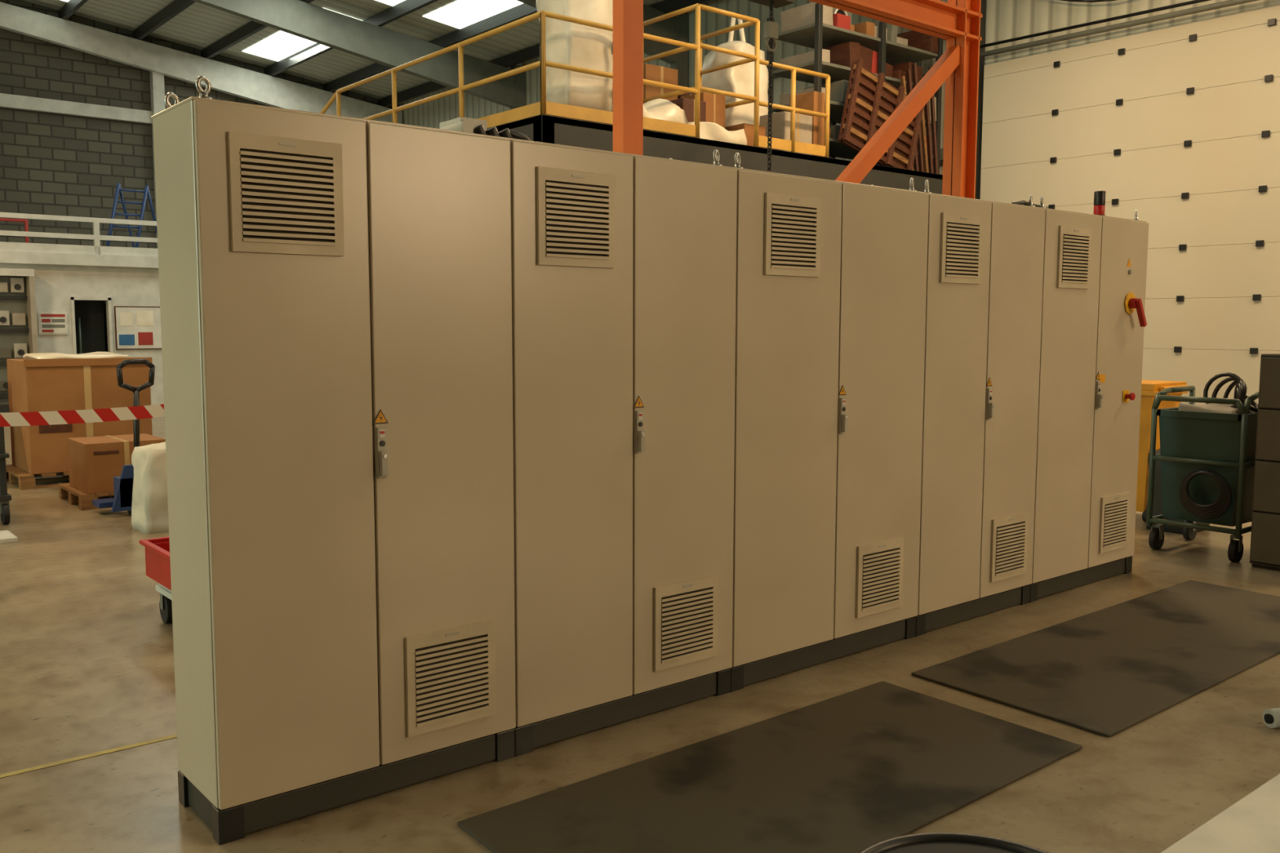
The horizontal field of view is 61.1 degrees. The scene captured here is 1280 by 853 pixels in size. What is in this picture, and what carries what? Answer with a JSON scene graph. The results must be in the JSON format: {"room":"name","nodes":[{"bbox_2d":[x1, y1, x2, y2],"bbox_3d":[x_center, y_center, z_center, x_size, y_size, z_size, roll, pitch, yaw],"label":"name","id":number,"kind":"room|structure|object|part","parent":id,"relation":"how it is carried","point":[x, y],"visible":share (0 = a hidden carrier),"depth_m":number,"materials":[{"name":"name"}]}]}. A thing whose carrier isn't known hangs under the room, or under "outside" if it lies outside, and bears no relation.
{"room":"factory floor","nodes":[
{"label":"factory floor","id":0,"kind":"room"},
{"bbox_2d":[0,0,397,353],"bbox_3d":[-14.546,-4.861,21.370,21.400,8.600,0.300,-4,7,-39],"label":"wall","id":1,"kind":"structure","parent":0,"point":[51,163],"depth_m":23.15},
{"bbox_2d":[57,0,710,106],"bbox_3d":[-2.017,-6.693,6.119,20.390,1.438,38.800,-4,7,-39],"label":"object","id":2,"kind":"structure","parent":1,"relation":"attached to","point":[405,7],"depth_m":22.31,"materials":[{"name":"metal"}]},
{"bbox_2d":[23,0,711,103],"bbox_3d":[-2.151,-6.851,6.188,22.000,1.476,39.100,-4,7,-39],"label":"ceiling","id":3,"kind":"structure","parent":0,"point":[199,25],"depth_m":22.66,"materials":[{"name":"grey metal"}]},
{"bbox_2d":[62,0,523,61],"bbox_3d":[-0.122,-7.413,12.330,6.800,0.824,30.000,-4,7,-39],"label":"skylight","id":4,"kind":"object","parent":3,"relation":"attached to","point":[459,14],"depth_m":21.00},
{"bbox_2d":[0,66,943,164],"bbox_3d":[-9.149,-4.927,14.826,21.390,2.340,16.590,-4,7,-39],"label":"rails","id":5,"kind":"object","parent":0,"point":[6,100],"depth_m":22.94,"materials":[{"name":"metal"}]},
{"bbox_2d":[320,3,830,157],"bbox_3d":[-2.165,-3.561,15.007,4.143,2.498,8.881,-4,7,-39],"label":"railing","id":6,"kind":"object","parent":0,"point":[543,107],"depth_m":11.57,"materials":[{"name":"yellow metal"}]},
{"bbox_2d":[0,417,1279,852],"bbox_3d":[-2.070,0.954,6.808,21.400,0.202,38.800,-4,7,-39],"label":"floor","id":7,"kind":"structure","parent":0,"point":[86,647],"depth_m":3.97,"materials":[{"name":"paint"}]},
{"bbox_2d":[0,426,11,524],"bbox_3d":[-5.144,0.309,8.165,0.570,0.820,0.858,-4,7,-39],"label":"cart","id":8,"kind":"object","parent":7,"relation":"on","point":[5,498],"visible":0.94,"depth_m":8.04,"materials":[{"name":"grey metal"}]},
{"bbox_2d":[0,529,17,543],"bbox_3d":[-4.618,0.781,7.376,0.620,0.030,0.350,-4,7,-39],"label":"board","id":9,"kind":"object","parent":7,"relation":"on","point":[6,536],"visible":1,"depth_m":7.43,"materials":[{"name":"paint"}]},
{"bbox_2d":[0,267,38,413],"bbox_3d":[-10.659,-1.440,18.184,0.930,2.400,0.350,-4,7,-39],"label":"shelving unit","id":10,"kind":"object","parent":7,"relation":"on","point":[18,316],"visible":0.79,"depth_m":18.30,"materials":[{"name":"grey metal"}]},
{"bbox_2d":[5,464,69,489],"bbox_3d":[-5.416,0.438,10.496,1.200,0.125,1.000,-4,7,-39],"label":"pallet","id":11,"kind":"object","parent":7,"relation":"on","point":[26,481],"visible":0.23,"depth_m":9.94,"materials":[{"name":"brown wood"}]},
{"bbox_2d":[6,352,152,474],"bbox_3d":[-5.390,-0.169,10.447,1.090,1.089,0.922,-4,7,-39],"label":"cardboard box","id":12,"kind":"object","parent":11,"relation":"on","point":[37,381],"visible":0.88,"depth_m":10.03,"materials":[{"name":"brown cardboard"}]},
{"bbox_2d":[0,250,164,404],"bbox_3d":[-13.511,-1.665,18.918,13.500,2.700,4.650,-4,7,-39],"label":"office block","id":13,"kind":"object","parent":7,"relation":"on","point":[76,285],"visible":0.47,"depth_m":19.27,"materials":[{"name":"white paint"}]},
{"bbox_2d":[0,217,29,243],"bbox_3d":[-13.565,-3.261,17.838,6.230,0.680,0.060,-4,7,-39],"label":"pipe","id":14,"kind":"object","parent":13,"relation":"on","point":[26,225],"visible":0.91,"depth_m":19.71,"materials":[{"name":"red metal"}]},
{"bbox_2d":[37,312,67,334],"bbox_3d":[-10.181,-1.790,18.815,0.450,0.380,0.038,-4,7,-39],"label":"poster","id":15,"kind":"object","parent":13,"relation":"attached to","point":[49,323],"visible":1,"depth_m":18.80,"materials":[{"name":"paper"}]},
{"bbox_2d":[0,212,158,256],"bbox_3d":[-12.081,-3.163,17.049,13.500,0.640,0.080,-4,7,-39],"label":"walkway railing","id":16,"kind":"object","parent":13,"relation":"on","point":[97,249],"visible":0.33,"depth_m":18.92,"materials":[{"name":"white metal"}]},
{"bbox_2d":[106,182,157,247],"bbox_3d":[-9.588,-3.877,20.570,0.449,1.415,1.643,0,5,-1],"label":"step ladder","id":17,"kind":"object","parent":13,"relation":"on","point":[118,189],"visible":0.62,"depth_m":20.38,"materials":[{"name":"blue metal"}]},
{"bbox_2d":[114,306,161,349],"bbox_3d":[-9.011,-1.799,19.789,1.050,0.780,0.038,-4,7,-39],"label":"notice board","id":18,"kind":"object","parent":13,"relation":"attached to","point":[136,327],"visible":0.88,"depth_m":19.68,"materials":[{"name":"white wood"}]},
{"bbox_2d":[57,483,114,511],"bbox_3d":[-4.436,0.561,9.210,0.740,0.125,0.800,-4,7,-39],"label":"pallet","id":19,"kind":"object","parent":7,"relation":"on","point":[75,496],"visible":0.29,"depth_m":8.81,"materials":[{"name":"brown wood"}]},
{"bbox_2d":[67,433,164,493],"bbox_3d":[-4.391,0.301,9.117,0.620,0.406,0.608,-4,7,-39],"label":"cardboard box","id":20,"kind":"object","parent":19,"relation":"on","point":[94,462],"visible":0.56,"depth_m":8.82,"materials":[{"name":"brown cardboard"}]},
{"bbox_2d":[92,359,155,515],"bbox_3d":[-4.000,0.076,8.528,0.500,1.220,0.470,-4,7,-39],"label":"truck","id":21,"kind":"object","parent":7,"relation":"on","point":[122,500],"visible":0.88,"depth_m":8.38,"materials":[{"name":"blue paint"}]},
{"bbox_2d":[130,439,168,533],"bbox_3d":[-3.459,0.414,7.954,0.454,0.656,0.438,-4,7,-39],"label":"bag","id":22,"kind":"object","parent":7,"relation":"on","point":[148,490],"visible":0.51,"depth_m":7.75,"materials":[{"name":"white plastic"}]},
{"bbox_2d":[139,536,172,622],"bbox_3d":[-2.085,0.777,5.395,0.600,0.420,0.560,-4,7,-39],"label":"trolley","id":23,"kind":"object","parent":7,"relation":"on","point":[157,564],"visible":0.18,"depth_m":5.32,"materials":[{"name":"red plastic"}]},
{"bbox_2d":[151,75,1148,844],"bbox_3d":[0.794,-0.089,4.859,5.451,2.255,0.459,-4,7,-39],"label":"tall cabinet","id":24,"kind":"object","parent":7,"relation":"on","point":[483,445],"visible":1,"depth_m":3.79,"materials":[{"name":"metal"}]},
{"bbox_2d":[227,131,344,256],"bbox_3d":[-1.000,-0.656,3.088,0.326,0.325,0.016,-4,7,-39],"label":"vent","id":25,"kind":"object","parent":24,"relation":"attached to","point":[286,190],"depth_m":3.08,"materials":[{"name":"plastic"}]},
{"bbox_3d":[-1.013,0.094,3.172,0.495,1.988,0.018,-4,7,-39],"label":"door panel","id":26,"kind":"part","parent":24,"relation":"part of","materials":[{"name":"paint"}]},
{"bbox_3d":[-0.788,0.081,3.328,0.030,0.158,0.032,-4,7,-39],"label":"door handle","id":27,"kind":"part","parent":24,"relation":"part of","materials":[{"name":"metal"}]},
{"bbox_3d":[-0.624,0.065,3.493,0.502,1.988,0.018,-4,7,-39],"label":"door panel","id":28,"kind":"part","parent":24,"relation":"part of","materials":[{"name":"paint"}]},
{"bbox_2d":[404,619,496,737],"bbox_3d":[-0.614,0.821,3.551,0.326,0.325,0.016,-4,7,-39],"label":"vent","id":29,"kind":"object","parent":24,"relation":"attached to","point":[451,667],"depth_m":3.54,"materials":[{"name":"plastic"}]},
{"bbox_3d":[-0.228,0.035,3.821,0.513,1.988,0.018,-4,7,-39],"label":"door panel","id":30,"kind":"part","parent":24,"relation":"part of","materials":[{"name":"paint"}]},
{"bbox_2d":[536,166,615,267],"bbox_3d":[-0.216,-0.716,3.736,0.326,0.325,0.016,-4,7,-39],"label":"vent","id":31,"kind":"object","parent":24,"relation":"attached to","point":[575,206],"depth_m":3.73,"materials":[{"name":"plastic"}]},
{"bbox_3d":[0.004,0.021,3.982,0.030,0.158,0.032,-4,7,-39],"label":"door handle","id":32,"kind":"part","parent":24,"relation":"part of","materials":[{"name":"metal"}]},
{"bbox_3d":[0.768,-1.060,4.801,5.451,0.008,0.372,-4,7,-39],"label":"roof rain trim","id":33,"kind":"part","parent":24,"relation":"part of","materials":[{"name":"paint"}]},
{"bbox_3d":[0.173,0.004,4.152,0.516,1.988,0.018,-4,7,-39],"label":"door panel","id":34,"kind":"part","parent":24,"relation":"part of","materials":[{"name":"paint"}]},
{"bbox_2d":[653,574,718,671],"bbox_3d":[0.183,0.760,4.210,0.326,0.325,0.016,-4,7,-39],"label":"vent","id":35,"kind":"object","parent":24,"relation":"attached to","point":[686,607],"depth_m":4.20,"materials":[{"name":"plastic"}]},
{"bbox_3d":[0.615,-0.029,4.518,0.619,1.988,0.018,-4,7,-39],"label":"door panel","id":36,"kind":"part","parent":24,"relation":"part of","materials":[{"name":"paint"}]},
{"bbox_2d":[764,191,821,276],"bbox_3d":[0.628,-0.780,4.433,0.326,0.325,0.016,-4,7,-39],"label":"vent","id":37,"kind":"object","parent":24,"relation":"attached to","point":[793,220],"depth_m":4.43,"materials":[{"name":"plastic"}]},
{"bbox_3d":[0.888,-0.046,4.713,0.030,0.158,0.032,-4,7,-39],"label":"door handle","id":38,"kind":"part","parent":24,"relation":"part of","materials":[{"name":"metal"}]},
{"bbox_2d":[855,537,903,617],"bbox_3d":[1.103,0.690,4.970,0.326,0.325,0.016,-4,7,-39],"label":"vent","id":39,"kind":"object","parent":24,"relation":"attached to","point":[879,562],"depth_m":4.96,"materials":[{"name":"plastic"}]},
{"bbox_3d":[1.093,-0.066,4.912,0.609,1.988,0.018,-4,7,-39],"label":"door panel","id":40,"kind":"part","parent":24,"relation":"part of","materials":[{"name":"paint"}]},
{"bbox_3d":[1.528,-0.099,5.272,0.508,1.988,0.018,-4,7,-39],"label":"door panel","id":41,"kind":"part","parent":24,"relation":"part of","materials":[{"name":"paint"}]},
{"bbox_2d":[939,212,982,284],"bbox_3d":[1.541,-0.849,5.188,0.326,0.325,0.016,-4,7,-39],"label":"vent","id":42,"kind":"object","parent":24,"relation":"attached to","point":[961,233],"depth_m":5.18,"materials":[{"name":"plastic"}]},
{"bbox_3d":[1.758,-0.113,5.432,0.030,0.158,0.032,-4,7,-39],"label":"door handle","id":43,"kind":"part","parent":24,"relation":"part of","materials":[{"name":"metal"}]},
{"bbox_2d":[989,512,1028,582],"bbox_3d":[1.927,0.627,5.652,0.326,0.325,0.016,-4,7,-39],"label":"vent","id":44,"kind":"object","parent":24,"relation":"attached to","point":[1008,531],"depth_m":5.64,"materials":[{"name":"plastic"}]},
{"bbox_3d":[1.918,-0.128,5.594,0.490,1.988,0.018,-4,7,-39],"label":"door panel","id":45,"kind":"part","parent":24,"relation":"part of","materials":[{"name":"paint"}]},
{"bbox_3d":[2.336,-0.160,5.940,0.584,1.988,0.018,-4,7,-39],"label":"door panel","id":46,"kind":"part","parent":24,"relation":"part of","materials":[{"name":"paint"}]},
{"bbox_2d":[1056,225,1092,288],"bbox_3d":[2.349,-0.911,5.856,0.326,0.325,0.016,-4,7,-39],"label":"vent","id":47,"kind":"object","parent":24,"relation":"attached to","point":[1073,242],"depth_m":5.84,"materials":[{"name":"plastic"}]},
{"bbox_3d":[2.595,-0.176,6.124,0.030,0.158,0.032,-4,7,-39],"label":"door handle","id":48,"kind":"part","parent":24,"relation":"part of","materials":[{"name":"metal"}]},
{"bbox_2d":[1093,191,1106,215],"bbox_3d":[2.628,-1.267,6.203,0.069,0.155,0.070,-4,7,-39],"label":"lamp","id":49,"kind":"object","parent":24,"relation":"on","point":[1099,196],"depth_m":6.18,"materials":[{"name":"red plastic"}]},
{"bbox_2d":[1098,492,1129,553],"bbox_3d":[2.786,0.562,6.361,0.326,0.325,0.016,-4,7,-39],"label":"vent","id":50,"kind":"object","parent":24,"relation":"attached to","point":[1113,507],"depth_m":6.35,"materials":[{"name":"plastic"}]},
{"bbox_3d":[2.776,-0.194,6.303,0.545,1.988,0.018,-4,7,-39],"label":"door panel","id":51,"kind":"part","parent":24,"relation":"part of","materials":[{"name":"paint"}]},
{"bbox_2d":[1124,292,1146,326],"bbox_3d":[2.870,-0.678,6.278,0.152,0.202,0.069,-4,7,-39],"label":"switch","id":52,"kind":"object","parent":24,"relation":"attached to","point":[1133,305],"depth_m":6.28,"materials":[{"name":"red plastic"}]},
{"bbox_2d":[487,114,942,194],"bbox_3d":[-0.563,-1.706,15.511,7.100,3.470,7.400,-4,7,-39],"label":"mezzanine platform","id":53,"kind":"object","parent":7,"relation":"on","point":[542,127],"visible":0.08,"depth_m":11.67,"materials":[{"name":"black metal"}]},
{"bbox_2d":[537,0,613,124],"bbox_3d":[-0.647,-4.224,10.964,0.695,2.398,0.558,-4,7,-39],"label":"bag","id":54,"kind":"object","parent":53,"relation":"on","point":[571,43],"visible":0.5,"depth_m":10.79,"materials":[{"name":"white fabric"}]},
{"bbox_2d":[643,104,748,145],"bbox_3d":[0.309,-3.303,11.951,1.754,0.381,0.915,-4,7,-39],"label":"plastic sheeting","id":55,"kind":"object","parent":53,"relation":"on","point":[708,131],"visible":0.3,"depth_m":11.66,"materials":[{"name":"white plastic"}]},
{"bbox_2d":[612,54,825,156],"bbox_3d":[0.463,-3.866,13.026,2.770,1.302,2.204,-4,7,-39],"label":"storage boxes","id":56,"kind":"object","parent":53,"relation":"on","point":[810,129],"visible":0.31,"depth_m":12.63,"materials":[{"name":"brown cardboard"}]},
{"bbox_2d":[702,17,770,126],"bbox_3d":[1.155,-4.105,13.253,0.791,1.737,0.767,-4,7,-39],"label":"bag","id":57,"kind":"object","parent":53,"relation":"on","point":[740,79],"visible":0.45,"depth_m":12.98,"materials":[{"name":"white fabric"}]},
{"bbox_2d":[766,1,942,173],"bbox_3d":[2.846,-4.331,14.251,2.520,2.007,0.870,-4,7,-39],"label":"shelving","id":58,"kind":"object","parent":53,"relation":"on","point":[836,42],"visible":0.4,"depth_m":13.74,"materials":[{"name":"metal"}]},
{"bbox_2d":[832,7,851,24],"bbox_3d":[2.374,-5.107,13.689,0.500,0.305,0.445,-4,7,-39],"label":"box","id":59,"kind":"object","parent":58,"relation":"on","point":[835,11],"visible":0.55,"depth_m":13.55,"materials":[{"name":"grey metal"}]},
{"bbox_2d":[837,57,924,169],"bbox_3d":[3.040,-3.841,13.585,1.564,1.317,0.120,-4,7,-39],"label":"pallet","id":60,"kind":"object","parent":53,"relation":"on","point":[870,100],"visible":0.82,"depth_m":13.40,"materials":[{"name":"brown wood"}]},
{"bbox_2d":[899,62,938,173],"bbox_3d":[3.696,-4.051,14.314,0.766,1.424,0.155,-4,7,-39],"label":"planks","id":61,"kind":"object","parent":53,"relation":"on","point":[922,152],"visible":0.46,"depth_m":14.38,"materials":[{"name":"brown wood"}]},
{"bbox_2d":[457,680,1082,852],"bbox_3d":[0.509,1.161,3.534,2.060,0.010,0.900,-4,7,-39],"label":"floor mat","id":62,"kind":"object","parent":7,"relation":"on","point":[855,771],"visible":1,"depth_m":3.49,"materials":[{"name":"rubber"}]},
{"bbox_2d":[613,0,982,198],"bbox_3d":[1.327,-1.843,8.849,4.750,5.000,0.400,-4,7,-39],"label":"steel frame","id":63,"kind":"object","parent":7,"relation":"on","point":[957,22],"visible":0.29,"depth_m":9.58,"materials":[{"name":"orange metal"}]},
{"bbox_2d":[747,0,795,172],"bbox_3d":[1.023,-2.276,8.555,0.320,2.344,0.200,-4,7,-39],"label":"chain hoist","id":64,"kind":"object","parent":63,"relation":"attached to","point":[771,28],"visible":0.63,"depth_m":8.49,"materials":[{"name":"metal"}]},
{"bbox_2d":[857,832,1048,852],"bbox_3d":[0.625,1.086,2.018,0.518,0.449,0.518,-4,7,-39],"label":"hose","id":65,"kind":"object","parent":7,"relation":"on","point":[925,842],"visible":1,"depth_m":2.20,"materials":[{"name":"black rubber"}]},
{"bbox_2d":[911,580,1279,737],"bbox_3d":[2.459,1.013,5.139,2.700,0.010,0.890,-4,7,-39],"label":"floor mat","id":66,"kind":"object","parent":7,"relation":"on","point":[1107,671],"visible":1,"depth_m":4.83,"materials":[{"name":"rubber"}]},
{"bbox_2d":[1135,379,1188,522],"bbox_3d":[3.857,0.178,8.450,0.560,1.060,0.600,-4,7,-39],"label":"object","id":67,"kind":"object","parent":7,"relation":"on","point":[1149,388],"visible":0.19,"depth_m":8.19,"materials":[{"name":"yellow plastic"}]},
{"bbox_2d":[1144,447,1211,534],"bbox_3d":[3.965,0.445,7.954,0.427,0.624,0.369,-4,7,-39],"label":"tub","id":68,"kind":"object","parent":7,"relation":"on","point":[1157,499],"visible":0.15,"depth_m":7.88,"materials":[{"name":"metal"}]},
{"bbox_2d":[1146,385,1258,562],"bbox_3d":[3.791,0.290,7.166,0.686,1.078,0.596,-4,7,-39],"label":"trolley","id":69,"kind":"object","parent":7,"relation":"on","point":[1206,456],"visible":0.91,"depth_m":6.97,"materials":[{"name":"green metal"}]},
{"bbox_2d":[1203,372,1257,413],"bbox_3d":[3.831,-0.215,7.030,0.183,0.270,0.351,-4,7,-39],"label":"cable bundle","id":70,"kind":"object","parent":69,"relation":"on","point":[1240,391],"visible":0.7,"depth_m":7.05,"materials":[{"name":"black plastic"}]},
{"bbox_2d":[1160,773,1279,852],"bbox_3d":[2.243,1.198,3.145,1.850,0.020,0.845,-4,7,-39],"label":"table","id":71,"kind":"object","parent":7,"relation":"on","point":[1251,824],"visible":1,"depth_m":3.18,"materials":[{"name":"paint"}]},
{"bbox_2d":[1249,353,1279,570],"bbox_3d":[4.170,0.214,6.691,0.660,1.320,0.480,-4,7,-39],"label":"filing cabinet","id":72,"kind":"object","parent":7,"relation":"on","point":[1264,551],"visible":1,"depth_m":6.62,"materials":[{"name":"metal"}]},
{"bbox_2d":[1262,707,1279,728],"bbox_3d":[2.565,1.084,4.096,0.479,0.070,0.070,-1,6,-14],"label":"paper roll","id":73,"kind":"object","parent":7,"relation":"on","point":[1271,717],"visible":1,"depth_m":4.03,"materials":[{"name":"white paper"}]},
{"bbox_3d":[-2.857,0.217,8.039,0.340,1.035,0.340,-4,7,-39],"label":"barrier post","id":74,"kind":"object","parent":7,"relation":"on","visible":0},
{"bbox_2d":[0,404,164,426],"bbox_3d":[-3.834,-0.084,7.196,2.500,0.140,0.001,-4,7,-39],"label":"barrier tape","id":75,"kind":"object","parent":74,"relation":"attached to","point":[91,415],"visible":0.64,"depth_m":7.27,"materials":[{"name":"plastic"}]},
{"bbox_2d":[397,0,1279,351],"bbox_3d":[6.287,-3.413,13.356,0.300,7.300,38.800,-4,7,-39],"label":"wall","id":76,"kind":"structure","parent":0,"point":[1005,19],"depth_m":14.74,"materials":[{"name":"grey metal"}]},
{"bbox_2d":[0,0,676,124],"bbox_3d":[-4.231,-6.452,8.702,21.350,2.012,31.730,-4,7,-39],"label":"roof beams","id":77,"kind":"structure","parent":76,"relation":"attached to","point":[353,36],"depth_m":22.35,"materials":[{"name":"grey metal"}]},
{"bbox_2d":[149,13,933,248],"bbox_3d":[1.058,-3.973,15.989,34.661,7.900,10.395,3,6,27],"label":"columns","id":78,"kind":"structure","parent":76,"relation":"attached to","point":[157,80],"depth_m":23.18,"materials":[{"name":"metal"}]},
{"bbox_2d":[974,0,1257,199],"bbox_3d":[6.913,-3.094,12.114,0.314,6.900,7.750,-4,7,-39],"label":"door frame","id":79,"kind":"structure","parent":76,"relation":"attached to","point":[983,54],"depth_m":13.68,"materials":[{"name":"metal"}]},
{"bbox_2d":[980,4,1279,404],"bbox_3d":[7.007,-2.164,12.262,0.110,5.019,7.220,-4,7,-39],"label":"door","id":80,"kind":"structure","parent":79,"relation":"attached to","point":[1179,126],"depth_m":12.90,"materials":[{"name":"white metal"}]}
]}

